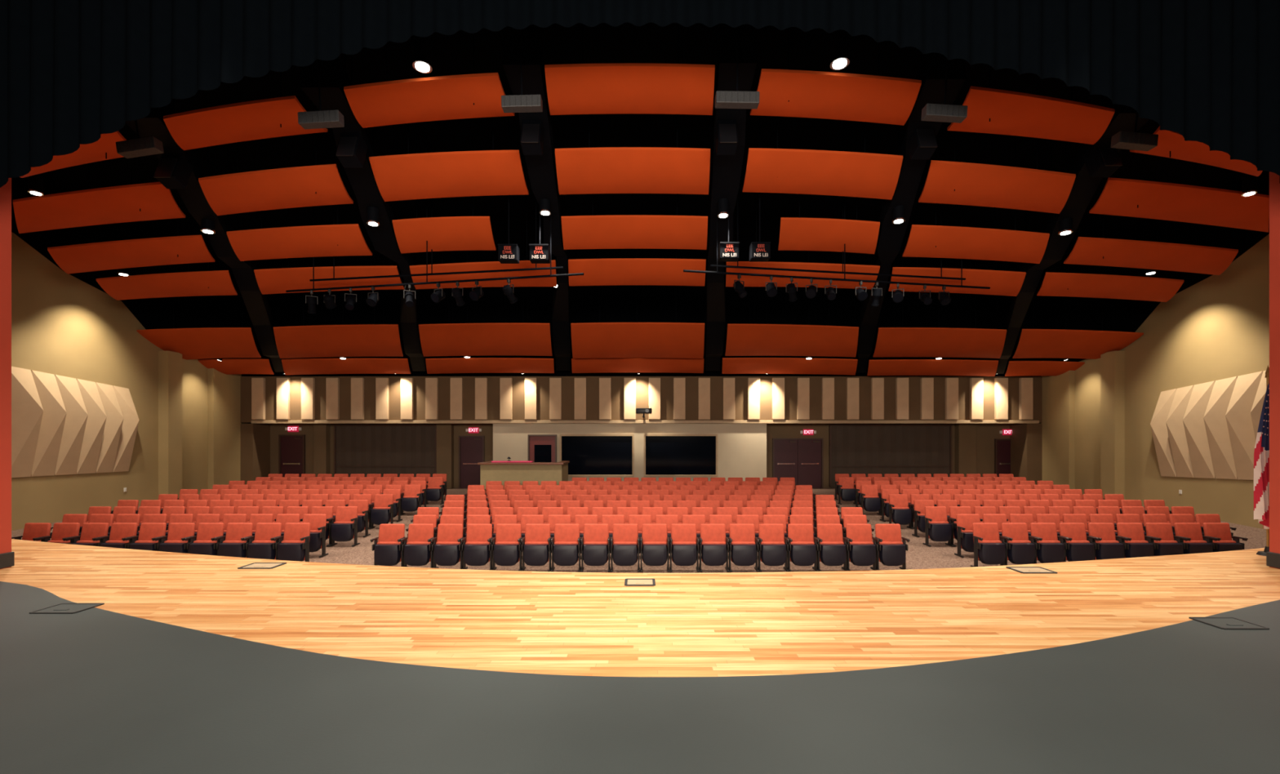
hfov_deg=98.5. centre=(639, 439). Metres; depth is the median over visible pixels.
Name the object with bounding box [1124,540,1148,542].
seat cushion
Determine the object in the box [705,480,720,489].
chair
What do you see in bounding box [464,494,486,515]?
chair
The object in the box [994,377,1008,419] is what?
board
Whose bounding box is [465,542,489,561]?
seat cushion
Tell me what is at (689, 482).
chair
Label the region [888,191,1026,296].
ceiling panel
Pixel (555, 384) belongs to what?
board
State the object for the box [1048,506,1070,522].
chair
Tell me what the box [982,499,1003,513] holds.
chair
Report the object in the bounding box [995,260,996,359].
light
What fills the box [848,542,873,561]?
seat cushion
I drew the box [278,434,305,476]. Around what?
door
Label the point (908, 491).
chair
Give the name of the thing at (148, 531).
chair
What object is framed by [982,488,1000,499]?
chair
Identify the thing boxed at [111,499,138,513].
chair
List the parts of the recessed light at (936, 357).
hanger rod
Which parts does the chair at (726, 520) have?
backrest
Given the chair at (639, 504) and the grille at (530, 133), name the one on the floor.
the chair at (639, 504)
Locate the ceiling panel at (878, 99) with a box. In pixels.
[750,27,921,125]
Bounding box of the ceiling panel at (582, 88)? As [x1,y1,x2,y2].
[544,23,715,115]
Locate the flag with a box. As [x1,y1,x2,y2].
[1253,364,1269,555]
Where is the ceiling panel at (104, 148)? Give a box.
[19,131,126,177]
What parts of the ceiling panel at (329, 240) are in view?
hanger rod, panel, hanger rod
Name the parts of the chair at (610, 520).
backrest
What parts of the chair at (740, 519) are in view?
backrest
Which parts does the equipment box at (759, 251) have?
hanger rod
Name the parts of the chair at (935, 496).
backrest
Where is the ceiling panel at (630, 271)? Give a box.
[568,193,706,286]
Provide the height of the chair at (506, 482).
0.857 m
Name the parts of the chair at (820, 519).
backrest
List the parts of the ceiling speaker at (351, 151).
hanger rod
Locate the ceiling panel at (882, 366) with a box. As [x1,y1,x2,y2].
[866,258,998,376]
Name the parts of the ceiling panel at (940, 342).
panel, hanger rod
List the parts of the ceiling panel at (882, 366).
panel, hanger rod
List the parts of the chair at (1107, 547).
leg, backrest, leg, armrest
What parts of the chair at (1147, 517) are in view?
backrest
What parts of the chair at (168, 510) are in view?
backrest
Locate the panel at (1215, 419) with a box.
[1203,376,1237,479]
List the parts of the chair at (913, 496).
leg, backrest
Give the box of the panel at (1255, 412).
[1250,370,1266,440]
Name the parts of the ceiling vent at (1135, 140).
hanger rod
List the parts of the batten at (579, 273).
hanger rod, hanger rod, hanger rod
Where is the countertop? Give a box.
[477,460,569,464]
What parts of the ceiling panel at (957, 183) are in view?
hanger rod, panel, hanger rod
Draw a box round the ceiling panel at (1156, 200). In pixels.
[1088,131,1269,232]
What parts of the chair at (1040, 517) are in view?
backrest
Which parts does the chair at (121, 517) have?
backrest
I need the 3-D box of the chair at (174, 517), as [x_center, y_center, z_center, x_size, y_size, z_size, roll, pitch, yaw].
[-9.613,1.998,11.424,0.548,0.857,0.357,0,0,0]
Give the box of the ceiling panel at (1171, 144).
[1129,125,1262,176]
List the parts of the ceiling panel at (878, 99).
hanger rod, panel, hanger rod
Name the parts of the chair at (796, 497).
backrest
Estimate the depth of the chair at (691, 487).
15.93 m
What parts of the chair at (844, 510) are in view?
backrest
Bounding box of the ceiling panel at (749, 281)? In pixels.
[725,192,879,288]
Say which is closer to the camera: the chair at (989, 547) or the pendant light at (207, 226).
the chair at (989, 547)
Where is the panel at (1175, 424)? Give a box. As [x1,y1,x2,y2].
[1165,385,1194,477]
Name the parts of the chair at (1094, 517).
backrest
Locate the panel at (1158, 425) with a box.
[1150,388,1177,476]
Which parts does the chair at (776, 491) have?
backrest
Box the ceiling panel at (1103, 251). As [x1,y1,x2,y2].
[1063,162,1238,275]
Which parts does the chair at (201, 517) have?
backrest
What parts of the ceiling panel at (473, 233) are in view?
hanger rod, panel, hanger rod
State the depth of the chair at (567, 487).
15.93 m
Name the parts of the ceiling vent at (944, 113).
hanger rod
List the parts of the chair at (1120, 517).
backrest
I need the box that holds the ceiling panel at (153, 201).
[13,137,185,233]
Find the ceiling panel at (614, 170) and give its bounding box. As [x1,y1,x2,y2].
[555,114,710,194]
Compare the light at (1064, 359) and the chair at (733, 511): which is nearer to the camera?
the chair at (733, 511)
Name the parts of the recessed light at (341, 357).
hanger rod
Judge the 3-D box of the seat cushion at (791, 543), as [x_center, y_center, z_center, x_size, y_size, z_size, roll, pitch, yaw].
[3.072,2.135,10.435,0.460,0.380,0.070,0,0,0]
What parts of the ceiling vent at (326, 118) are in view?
hanger rod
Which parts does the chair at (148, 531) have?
armrest, leg, backrest, leg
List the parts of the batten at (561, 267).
hanger rod, hanger rod, hanger rod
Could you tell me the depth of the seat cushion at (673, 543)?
10.40 m
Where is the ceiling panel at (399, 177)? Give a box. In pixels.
[368,116,528,201]
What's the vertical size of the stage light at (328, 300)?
0.454 m
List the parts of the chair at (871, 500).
backrest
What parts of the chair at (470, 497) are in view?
backrest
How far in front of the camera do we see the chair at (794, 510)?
12.32 m
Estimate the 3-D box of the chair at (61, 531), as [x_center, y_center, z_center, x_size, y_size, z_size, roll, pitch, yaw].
[-11.089,2.046,10.524,0.548,0.857,0.357,0,0,0]
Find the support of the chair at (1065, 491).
on the floor
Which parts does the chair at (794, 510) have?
backrest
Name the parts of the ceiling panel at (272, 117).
hanger rod, panel, hanger rod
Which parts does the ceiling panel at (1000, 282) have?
hanger rod, panel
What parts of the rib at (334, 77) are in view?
hanger rod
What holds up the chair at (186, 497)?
on the floor
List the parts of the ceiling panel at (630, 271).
hanger rod, panel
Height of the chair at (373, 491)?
0.857 m
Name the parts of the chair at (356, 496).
backrest, leg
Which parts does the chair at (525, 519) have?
backrest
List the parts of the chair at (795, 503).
backrest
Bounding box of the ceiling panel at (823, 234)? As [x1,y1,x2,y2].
[777,134,879,253]
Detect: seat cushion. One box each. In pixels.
[47,540,70,542]
[75,540,99,542]
[105,540,128,542]
[134,540,158,542]
[164,540,187,542]
[193,540,217,542]
[222,540,246,557]
[252,540,275,559]
[280,540,305,560]
[310,529,321,548]
[333,521,354,538]
[373,506,391,521]
[377,542,400,561]
[406,542,431,561]
[435,542,460,561]
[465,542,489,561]
[494,542,519,561]
[524,542,548,561]
[554,542,578,561]
[583,542,608,560]
[613,542,637,560]
[642,542,666,560]
[671,542,696,560]
[701,542,725,561]
[731,542,755,561]
[760,542,785,561]
[790,542,814,561]
[819,542,844,561]
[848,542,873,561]
[862,496,879,509]
[879,542,902,561]
[891,506,909,521]
[928,521,949,538]
[960,529,973,548]
[977,540,1001,560]
[1007,540,1031,560]
[1036,540,1060,560]
[1066,540,1089,560]
[1095,540,1119,559]
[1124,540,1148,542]
[1154,540,1177,542]
[1183,540,1207,542]
[1213,540,1235,542]
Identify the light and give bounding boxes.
[27,174,44,195]
[117,183,129,275]
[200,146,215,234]
[305,290,317,313]
[323,288,336,309]
[338,256,346,359]
[344,288,356,310]
[365,286,379,306]
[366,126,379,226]
[403,284,415,306]
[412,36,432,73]
[431,283,445,302]
[452,281,464,306]
[463,250,471,357]
[469,280,484,301]
[502,279,517,303]
[539,198,551,215]
[636,256,640,373]
[717,198,728,217]
[733,274,746,297]
[765,275,777,297]
[766,292,767,357]
[786,277,797,302]
[805,278,817,298]
[805,355,812,359]
[824,280,836,300]
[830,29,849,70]
[854,281,867,301]
[871,282,882,306]
[875,198,875,262]
[892,124,905,223]
[892,283,903,302]
[919,284,932,305]
[934,257,942,359]
[937,285,951,305]
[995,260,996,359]
[1057,141,1072,235]
[1062,251,1067,360]
[1144,218,1156,275]
[1165,220,1166,278]
[1241,174,1257,195]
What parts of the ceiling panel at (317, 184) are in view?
hanger rod, panel, hanger rod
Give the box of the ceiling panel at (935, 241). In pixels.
[902,135,1049,263]
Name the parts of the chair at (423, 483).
backrest, leg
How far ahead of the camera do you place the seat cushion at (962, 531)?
11.40 m
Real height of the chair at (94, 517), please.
0.857 m
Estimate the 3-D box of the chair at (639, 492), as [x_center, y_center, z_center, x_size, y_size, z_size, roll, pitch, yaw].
[0.000,1.808,14.924,0.548,0.857,0.357,0,0,0]
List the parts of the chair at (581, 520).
backrest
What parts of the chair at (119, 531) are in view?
armrest, leg, backrest, leg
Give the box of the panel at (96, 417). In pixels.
[75,378,106,474]
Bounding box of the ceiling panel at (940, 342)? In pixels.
[872,259,1006,358]
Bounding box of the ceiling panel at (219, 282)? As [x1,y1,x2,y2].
[96,169,237,300]
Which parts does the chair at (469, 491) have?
backrest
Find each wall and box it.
[0,177,11,568]
[11,176,251,530]
[240,264,1042,488]
[333,423,436,476]
[829,423,951,488]
[1039,170,1269,529]
[1269,171,1279,568]
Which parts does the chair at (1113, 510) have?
backrest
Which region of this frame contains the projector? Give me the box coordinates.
[635,408,652,417]
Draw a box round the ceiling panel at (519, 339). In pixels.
[418,231,552,356]
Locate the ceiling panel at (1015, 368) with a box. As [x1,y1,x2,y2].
[1004,251,1084,376]
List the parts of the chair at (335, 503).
backrest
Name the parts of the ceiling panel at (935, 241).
hanger rod, panel, hanger rod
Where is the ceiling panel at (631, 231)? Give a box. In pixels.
[561,193,707,249]
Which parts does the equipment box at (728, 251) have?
hanger rod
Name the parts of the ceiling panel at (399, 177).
hanger rod, panel, hanger rod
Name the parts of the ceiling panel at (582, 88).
hanger rod, panel, hanger rod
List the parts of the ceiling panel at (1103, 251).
hanger rod, panel, hanger rod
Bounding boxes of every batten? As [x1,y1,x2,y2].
[285,136,583,292]
[309,144,563,281]
[683,137,990,288]
[710,146,965,279]
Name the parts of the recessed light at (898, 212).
hanger rod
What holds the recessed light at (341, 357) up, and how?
in the ceiling
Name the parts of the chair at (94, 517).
backrest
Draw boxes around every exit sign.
[284,426,302,431]
[466,426,481,433]
[800,429,816,435]
[999,429,1012,435]
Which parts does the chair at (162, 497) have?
backrest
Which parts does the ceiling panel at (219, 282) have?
hanger rod, panel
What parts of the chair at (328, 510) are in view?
backrest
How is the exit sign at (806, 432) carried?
attached to the wall at (744, 451)
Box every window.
[560,434,634,476]
[644,434,717,476]
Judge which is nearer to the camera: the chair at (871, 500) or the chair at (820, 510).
the chair at (820, 510)
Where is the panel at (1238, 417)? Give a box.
[1225,370,1263,479]
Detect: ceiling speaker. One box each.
[153,98,193,189]
[335,54,367,168]
[520,120,544,155]
[715,120,737,155]
[906,52,937,159]
[1082,94,1122,177]
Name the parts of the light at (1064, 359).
hanger rod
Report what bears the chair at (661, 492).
on the floor
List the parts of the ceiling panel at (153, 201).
panel, hanger rod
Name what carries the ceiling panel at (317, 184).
hanging from the ceiling
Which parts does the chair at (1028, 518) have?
backrest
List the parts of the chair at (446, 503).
backrest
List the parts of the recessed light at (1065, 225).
hanger rod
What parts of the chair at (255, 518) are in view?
backrest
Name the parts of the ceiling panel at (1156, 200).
hanger rod, panel, hanger rod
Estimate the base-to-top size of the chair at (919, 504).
0.857 m
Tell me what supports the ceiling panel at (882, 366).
hanging from the ceiling
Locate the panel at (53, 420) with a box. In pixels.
[31,369,66,476]
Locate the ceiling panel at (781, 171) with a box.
[742,115,902,199]
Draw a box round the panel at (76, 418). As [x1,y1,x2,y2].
[54,374,88,475]
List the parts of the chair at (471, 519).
backrest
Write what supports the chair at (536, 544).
on the floor
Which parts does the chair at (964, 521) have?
backrest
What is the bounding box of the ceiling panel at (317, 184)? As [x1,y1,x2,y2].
[198,81,353,215]
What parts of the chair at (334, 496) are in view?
backrest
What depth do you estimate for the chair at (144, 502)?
13.33 m
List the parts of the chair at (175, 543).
armrest, leg, backrest, leg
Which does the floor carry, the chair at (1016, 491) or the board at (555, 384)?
the chair at (1016, 491)
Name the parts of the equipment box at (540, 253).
hanger rod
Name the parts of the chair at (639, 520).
backrest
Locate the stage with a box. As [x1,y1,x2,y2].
[0,538,1279,773]
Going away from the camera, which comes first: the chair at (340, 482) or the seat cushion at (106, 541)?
the seat cushion at (106, 541)
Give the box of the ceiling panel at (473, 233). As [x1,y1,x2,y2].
[392,134,496,253]
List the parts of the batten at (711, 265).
hanger rod, hanger rod, hanger rod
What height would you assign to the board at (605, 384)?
1.620 m
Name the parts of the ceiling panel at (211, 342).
hanger rod, panel, hanger rod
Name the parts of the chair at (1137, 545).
leg, backrest, leg, armrest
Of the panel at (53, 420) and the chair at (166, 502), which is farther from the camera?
the panel at (53, 420)
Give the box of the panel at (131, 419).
[112,385,139,471]
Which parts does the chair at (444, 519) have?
backrest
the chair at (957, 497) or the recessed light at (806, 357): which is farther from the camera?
the recessed light at (806, 357)
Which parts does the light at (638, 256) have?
hanger rod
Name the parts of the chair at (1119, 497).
backrest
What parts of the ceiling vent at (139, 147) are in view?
hanger rod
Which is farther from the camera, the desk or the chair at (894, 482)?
the desk
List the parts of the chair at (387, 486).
backrest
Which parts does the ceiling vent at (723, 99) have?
hanger rod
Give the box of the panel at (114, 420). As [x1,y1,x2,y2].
[95,382,123,472]
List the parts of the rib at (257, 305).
hanger rod, hanger rod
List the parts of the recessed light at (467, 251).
hanger rod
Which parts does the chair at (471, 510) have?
backrest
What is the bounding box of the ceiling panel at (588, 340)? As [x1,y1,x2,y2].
[570,322,704,358]
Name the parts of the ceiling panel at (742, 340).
panel, hanger rod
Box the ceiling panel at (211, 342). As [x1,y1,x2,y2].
[137,231,261,359]
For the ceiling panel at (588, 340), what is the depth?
17.98 m
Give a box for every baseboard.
[0,551,14,568]
[1266,551,1279,568]
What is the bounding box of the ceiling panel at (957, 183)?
[918,80,1075,213]
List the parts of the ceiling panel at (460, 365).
panel, hanger rod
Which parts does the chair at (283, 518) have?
backrest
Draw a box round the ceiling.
[37,22,1248,264]
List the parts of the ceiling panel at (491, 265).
hanger rod, panel, hanger rod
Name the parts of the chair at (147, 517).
backrest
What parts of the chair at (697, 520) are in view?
backrest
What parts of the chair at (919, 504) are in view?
backrest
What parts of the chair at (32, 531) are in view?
backrest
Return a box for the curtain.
[0,0,1279,187]
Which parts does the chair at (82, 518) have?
backrest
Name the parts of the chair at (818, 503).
backrest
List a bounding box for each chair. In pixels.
[11,522,51,542]
[35,522,79,543]
[49,513,87,537]
[65,522,108,546]
[78,513,114,540]
[86,506,111,522]
[94,522,137,548]
[107,513,140,539]
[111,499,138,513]
[112,506,136,522]
[124,522,166,551]
[135,499,161,513]
[136,513,167,540]
[137,506,160,525]
[154,522,195,553]
[158,493,177,513]
[160,499,184,513]
[162,506,185,528]
[164,513,193,540]
[177,488,198,499]
[179,493,199,510]
[183,522,224,555]
[185,499,208,513]
[186,506,209,523]
[194,513,220,537]
[199,488,218,499]
[201,493,221,506]
[209,499,231,513]
[212,484,229,493]
[212,506,235,522]
[213,522,253,557]
[220,488,239,499]
[222,493,242,506]
[222,513,247,540]
[231,484,248,493]
[232,499,253,513]
[236,506,259,522]
[240,488,258,499]
[243,522,281,559]
[244,493,264,506]
[248,513,273,538]
[250,484,267,493]
[255,499,276,513]
[261,488,279,499]
[261,506,284,522]
[266,493,285,506]
[270,484,287,493]
[273,522,310,561]
[275,513,300,540]
[279,499,299,513]
[281,488,299,499]
[286,506,308,522]
[288,484,306,493]
[288,493,307,506]
[302,488,319,499]
[302,499,322,513]
[302,506,333,546]
[302,513,328,557]
[308,484,325,493]
[309,493,328,506]
[319,480,335,488]
[321,488,340,499]
[324,493,350,506]
[324,499,346,519]
[327,484,344,493]
[327,506,359,546]
[337,480,353,488]
[342,488,360,499]
[346,484,364,493]
[346,493,373,528]
[348,499,370,537]
[355,480,372,488]
[362,488,380,506]
[365,484,382,493]
[368,493,393,528]
[369,524,404,566]
[373,480,390,490]
[382,484,402,513]
[382,488,402,521]
[391,480,408,495]
[400,484,421,515]
[400,524,434,568]
[405,515,436,537]
[410,480,426,506]
[410,506,439,527]
[430,524,463,568]
[433,515,463,537]
[436,506,464,526]
[439,500,464,518]
[440,494,464,511]
[460,524,493,569]
[462,515,490,537]
[463,500,487,520]
[463,506,488,527]
[464,484,484,498]
[464,489,484,504]
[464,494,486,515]
[484,480,502,493]
[484,484,503,498]
[486,489,505,507]
[487,494,507,511]
[488,500,511,518]
[490,506,513,527]
[490,524,522,570]
[492,515,517,537]
[503,480,519,493]
[505,484,523,497]
[507,489,526,501]
[511,494,529,506]
[513,500,533,515]
[516,506,538,524]
[520,515,543,551]
[520,524,551,571]
[522,480,537,489]
[525,484,542,494]
[528,489,546,500]
[533,494,551,506]
[537,500,556,515]
[540,480,556,489]
[542,506,563,524]
[544,484,561,494]
[547,515,570,552]
[549,489,567,500]
[550,524,581,571]
[554,494,573,506]
[559,480,574,489]
[560,500,580,515]
[564,484,580,494]
[566,506,588,524]
[569,489,587,500]
[574,515,597,553]
[576,494,595,506]
[577,480,593,489]
[580,524,610,571]
[583,484,599,494]
[583,500,603,515]
[590,489,608,500]
[591,506,613,524]
[595,480,611,489]
[598,494,617,506]
[601,515,624,553]
[602,484,619,494]
[606,500,626,515]
[610,489,628,500]
[610,524,639,571]
[613,480,629,489]
[616,506,638,524]
[619,494,638,506]
[622,484,638,494]
[628,515,651,553]
[630,500,649,515]
[631,480,648,489]
[631,489,648,500]
[640,524,669,571]
[641,484,657,494]
[641,494,660,506]
[641,506,663,524]
[650,480,666,489]
[651,489,669,500]
[653,500,673,515]
[655,515,678,553]
[660,484,677,494]
[662,494,681,506]
[666,506,688,524]
[668,480,684,489]
[669,524,699,571]
[671,489,689,500]
[676,500,696,515]
[680,484,696,494]
[682,515,705,553]
[684,494,703,506]
[686,480,702,489]
[691,506,713,524]
[692,489,710,500]
[698,524,729,571]
[699,484,715,494]
[699,500,719,515]
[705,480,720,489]
[706,494,725,506]
[709,515,732,552]
[712,489,730,500]
[716,506,737,524]
[718,484,735,494]
[723,480,739,489]
[723,500,742,515]
[728,494,746,506]
[728,524,759,571]
[733,489,751,500]
[736,515,759,551]
[737,484,754,494]
[741,506,763,524]
[742,480,757,489]
[746,500,766,515]
[750,494,768,506]
[753,489,772,501]
[756,484,774,497]
[757,524,789,571]
[760,480,776,493]
[762,515,787,537]
[766,506,789,527]
[768,500,791,518]
[772,494,792,511]
[774,489,793,507]
[776,484,795,498]
[777,480,795,493]
[786,524,819,571]
[789,515,817,537]
[791,506,816,527]
[792,500,816,520]
[793,494,815,515]
[795,484,815,498]
[795,489,815,504]
[815,494,839,511]
[815,500,840,518]
[815,506,843,526]
[816,515,846,537]
[816,524,849,571]
[840,506,869,527]
[843,515,874,537]
[845,524,879,570]
[855,480,871,506]
[860,484,881,515]
[873,480,889,493]
[875,524,910,569]
[880,484,900,513]
[880,488,898,521]
[888,493,914,528]
[892,480,907,493]
[898,484,915,493]
[901,488,919,503]
[910,480,926,488]
[910,493,936,528]
[911,499,933,537]
[918,484,935,493]
[921,488,939,499]
[922,506,955,546]
[928,480,944,488]
[931,493,958,506]
[936,499,957,517]
[937,484,954,493]
[942,488,959,499]
[949,506,971,546]
[953,493,973,506]
[954,513,980,557]
[956,484,973,493]
[960,499,980,513]
[962,488,980,499]
[970,522,1009,567]
[973,506,995,522]
[974,493,994,506]
[975,484,992,493]
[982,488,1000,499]
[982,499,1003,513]
[982,513,1007,535]
[995,484,1012,493]
[996,493,1016,506]
[998,506,1021,522]
[999,522,1039,565]
[1002,488,1021,499]
[1005,499,1026,513]
[1008,513,1033,540]
[1013,484,1031,493]
[1017,493,1037,506]
[1022,488,1041,499]
[1022,506,1045,522]
[1028,499,1049,513]
[1030,522,1069,563]
[1033,484,1050,493]
[1035,513,1060,540]
[1039,493,1059,506]
[1043,488,1062,499]
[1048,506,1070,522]
[1051,499,1072,513]
[1052,484,1069,493]
[1058,522,1099,561]
[1061,493,1080,506]
[1062,513,1088,539]
[1063,488,1083,499]
[1072,506,1095,525]
[1074,499,1097,513]
[1082,493,1102,510]
[1084,488,1104,499]
[1087,522,1128,559]
[1088,513,1117,540]
[1097,499,1122,513]
[1097,506,1119,529]
[1104,493,1124,513]
[1115,513,1146,538]
[1116,522,1158,558]
[1120,499,1146,513]
[1121,506,1145,525]
[1142,513,1175,540]
[1143,499,1171,514]
[1145,522,1188,555]
[1146,506,1169,522]
[1168,513,1204,540]
[1171,506,1195,522]
[1173,522,1217,554]
[1195,513,1236,537]
[1203,522,1248,551]
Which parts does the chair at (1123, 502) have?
backrest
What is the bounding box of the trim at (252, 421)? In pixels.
[251,420,1039,423]
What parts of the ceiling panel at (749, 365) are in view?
hanger rod, panel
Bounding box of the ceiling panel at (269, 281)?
[253,208,404,294]
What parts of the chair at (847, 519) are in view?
backrest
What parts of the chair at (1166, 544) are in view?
leg, backrest, leg, armrest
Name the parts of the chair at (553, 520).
backrest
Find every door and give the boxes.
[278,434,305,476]
[458,435,484,488]
[528,434,556,462]
[772,438,823,488]
[994,439,1011,476]
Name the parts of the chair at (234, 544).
armrest, leg, backrest, leg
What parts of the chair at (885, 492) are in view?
leg, backrest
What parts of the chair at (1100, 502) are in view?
backrest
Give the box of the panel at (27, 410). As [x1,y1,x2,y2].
[11,366,43,477]
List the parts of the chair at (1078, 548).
leg, backrest, leg, armrest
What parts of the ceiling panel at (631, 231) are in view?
panel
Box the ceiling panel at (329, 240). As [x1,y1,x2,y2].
[226,138,372,261]
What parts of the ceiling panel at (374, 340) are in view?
hanger rod, panel, hanger rod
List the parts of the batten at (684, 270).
hanger rod, hanger rod, hanger rod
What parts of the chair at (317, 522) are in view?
backrest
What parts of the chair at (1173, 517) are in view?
backrest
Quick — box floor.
[11,488,1266,573]
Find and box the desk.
[477,460,569,488]
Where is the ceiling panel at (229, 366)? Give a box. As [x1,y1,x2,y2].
[198,251,274,374]
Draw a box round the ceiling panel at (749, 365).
[721,286,857,374]
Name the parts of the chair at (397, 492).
backrest, leg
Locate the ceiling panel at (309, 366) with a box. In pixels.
[281,254,410,374]
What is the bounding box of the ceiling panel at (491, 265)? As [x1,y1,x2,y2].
[409,168,556,288]
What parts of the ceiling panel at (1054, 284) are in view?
hanger rod, panel, hanger rod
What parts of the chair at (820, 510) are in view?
backrest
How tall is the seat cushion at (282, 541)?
0.380 m
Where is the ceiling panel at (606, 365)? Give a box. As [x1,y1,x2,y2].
[571,251,703,373]
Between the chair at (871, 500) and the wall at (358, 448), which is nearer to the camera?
the chair at (871, 500)
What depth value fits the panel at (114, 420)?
16.25 m
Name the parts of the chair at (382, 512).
leg, backrest, leg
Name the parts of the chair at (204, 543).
armrest, leg, backrest, leg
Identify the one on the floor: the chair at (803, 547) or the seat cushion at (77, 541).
the chair at (803, 547)
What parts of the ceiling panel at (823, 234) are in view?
hanger rod, panel, hanger rod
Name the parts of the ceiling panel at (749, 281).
hanger rod, panel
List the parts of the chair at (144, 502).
backrest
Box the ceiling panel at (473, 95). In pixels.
[343,33,514,128]
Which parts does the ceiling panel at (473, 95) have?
hanger rod, panel, hanger rod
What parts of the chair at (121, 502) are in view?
backrest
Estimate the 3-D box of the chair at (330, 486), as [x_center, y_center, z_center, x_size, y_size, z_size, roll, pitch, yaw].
[-8.854,1.754,15.924,0.548,0.857,0.357,0,0,0]
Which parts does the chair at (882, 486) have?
backrest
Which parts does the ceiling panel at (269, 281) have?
hanger rod, panel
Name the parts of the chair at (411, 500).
backrest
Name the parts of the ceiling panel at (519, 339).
panel, hanger rod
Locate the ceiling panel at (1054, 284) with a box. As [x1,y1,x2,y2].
[1036,168,1183,302]
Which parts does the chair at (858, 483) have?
leg, backrest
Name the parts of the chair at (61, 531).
armrest, leg, backrest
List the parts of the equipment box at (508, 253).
hanger rod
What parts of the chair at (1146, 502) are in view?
backrest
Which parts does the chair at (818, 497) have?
backrest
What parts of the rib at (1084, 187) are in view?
hanger rod, hanger rod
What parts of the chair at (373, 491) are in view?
backrest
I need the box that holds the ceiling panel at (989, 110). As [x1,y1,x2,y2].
[946,65,1115,144]
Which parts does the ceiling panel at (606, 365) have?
panel, hanger rod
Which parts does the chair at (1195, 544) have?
leg, backrest, leg, armrest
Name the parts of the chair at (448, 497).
backrest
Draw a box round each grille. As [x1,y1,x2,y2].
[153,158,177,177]
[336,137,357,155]
[520,124,539,142]
[719,124,737,142]
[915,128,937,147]
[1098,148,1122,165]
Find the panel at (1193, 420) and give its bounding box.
[1182,380,1215,478]
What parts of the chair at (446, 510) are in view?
backrest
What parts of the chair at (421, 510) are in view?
backrest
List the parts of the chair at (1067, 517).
backrest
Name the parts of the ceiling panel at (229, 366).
hanger rod, panel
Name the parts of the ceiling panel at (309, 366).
hanger rod, panel, hanger rod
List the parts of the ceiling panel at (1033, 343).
hanger rod, panel, hanger rod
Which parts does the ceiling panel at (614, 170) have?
hanger rod, panel, hanger rod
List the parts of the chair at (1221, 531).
leg, backrest, leg, armrest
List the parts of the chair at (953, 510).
backrest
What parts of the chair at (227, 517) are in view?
backrest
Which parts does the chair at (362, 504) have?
backrest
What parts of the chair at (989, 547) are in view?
leg, armrest, backrest, leg, armrest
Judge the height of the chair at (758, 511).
0.857 m
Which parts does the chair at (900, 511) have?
leg, backrest, leg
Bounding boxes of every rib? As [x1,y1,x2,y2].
[125,103,284,372]
[299,53,426,371]
[502,30,570,370]
[705,30,756,370]
[856,53,965,373]
[995,97,1149,373]
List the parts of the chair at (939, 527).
backrest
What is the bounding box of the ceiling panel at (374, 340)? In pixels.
[273,248,403,358]
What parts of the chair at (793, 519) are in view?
backrest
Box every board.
[251,377,265,419]
[276,377,289,419]
[301,377,315,419]
[325,377,339,419]
[351,377,364,419]
[375,377,388,419]
[400,377,413,419]
[425,377,438,419]
[449,377,462,419]
[475,377,487,419]
[499,377,512,419]
[524,377,537,419]
[549,377,561,419]
[574,377,586,419]
[599,377,611,419]
[623,377,635,419]
[648,377,660,419]
[673,377,685,419]
[697,377,710,419]
[722,377,734,419]
[747,377,759,419]
[772,377,784,419]
[796,377,809,419]
[821,377,834,419]
[846,377,858,419]
[871,377,884,419]
[895,377,908,419]
[920,377,933,419]
[945,377,958,419]
[969,377,983,419]
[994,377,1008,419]
[1018,377,1032,419]
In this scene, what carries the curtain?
hanging from the ceiling
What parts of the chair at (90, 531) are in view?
armrest, leg, backrest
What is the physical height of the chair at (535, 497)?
0.857 m
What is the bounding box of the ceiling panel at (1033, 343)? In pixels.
[1012,231,1143,359]
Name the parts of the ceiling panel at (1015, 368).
panel, hanger rod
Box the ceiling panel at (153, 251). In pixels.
[47,163,214,274]
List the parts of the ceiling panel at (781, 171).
hanger rod, panel, hanger rod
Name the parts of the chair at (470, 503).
backrest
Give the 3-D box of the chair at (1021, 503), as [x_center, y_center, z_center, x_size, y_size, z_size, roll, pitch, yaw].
[9.114,1.900,13.224,0.548,0.857,0.357,0,0,0]
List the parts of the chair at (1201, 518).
backrest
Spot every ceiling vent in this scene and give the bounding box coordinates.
[115,120,164,158]
[297,59,344,128]
[501,29,542,112]
[715,26,759,109]
[920,58,967,123]
[1111,111,1158,151]
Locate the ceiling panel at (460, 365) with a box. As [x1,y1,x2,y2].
[425,251,554,373]
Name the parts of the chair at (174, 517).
backrest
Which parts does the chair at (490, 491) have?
backrest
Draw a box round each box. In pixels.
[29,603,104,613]
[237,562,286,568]
[497,116,519,263]
[528,213,550,263]
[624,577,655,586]
[718,216,739,262]
[749,116,770,262]
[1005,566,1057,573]
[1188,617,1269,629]
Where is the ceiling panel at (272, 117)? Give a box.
[163,71,327,150]
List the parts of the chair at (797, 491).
backrest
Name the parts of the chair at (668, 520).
backrest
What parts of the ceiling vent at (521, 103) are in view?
hanger rod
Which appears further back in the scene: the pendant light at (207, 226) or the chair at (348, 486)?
the chair at (348, 486)
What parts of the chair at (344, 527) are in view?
backrest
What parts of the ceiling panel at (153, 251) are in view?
hanger rod, panel, hanger rod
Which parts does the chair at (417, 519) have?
backrest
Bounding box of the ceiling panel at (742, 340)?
[724,251,858,357]
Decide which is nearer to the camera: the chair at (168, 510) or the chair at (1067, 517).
the chair at (1067, 517)

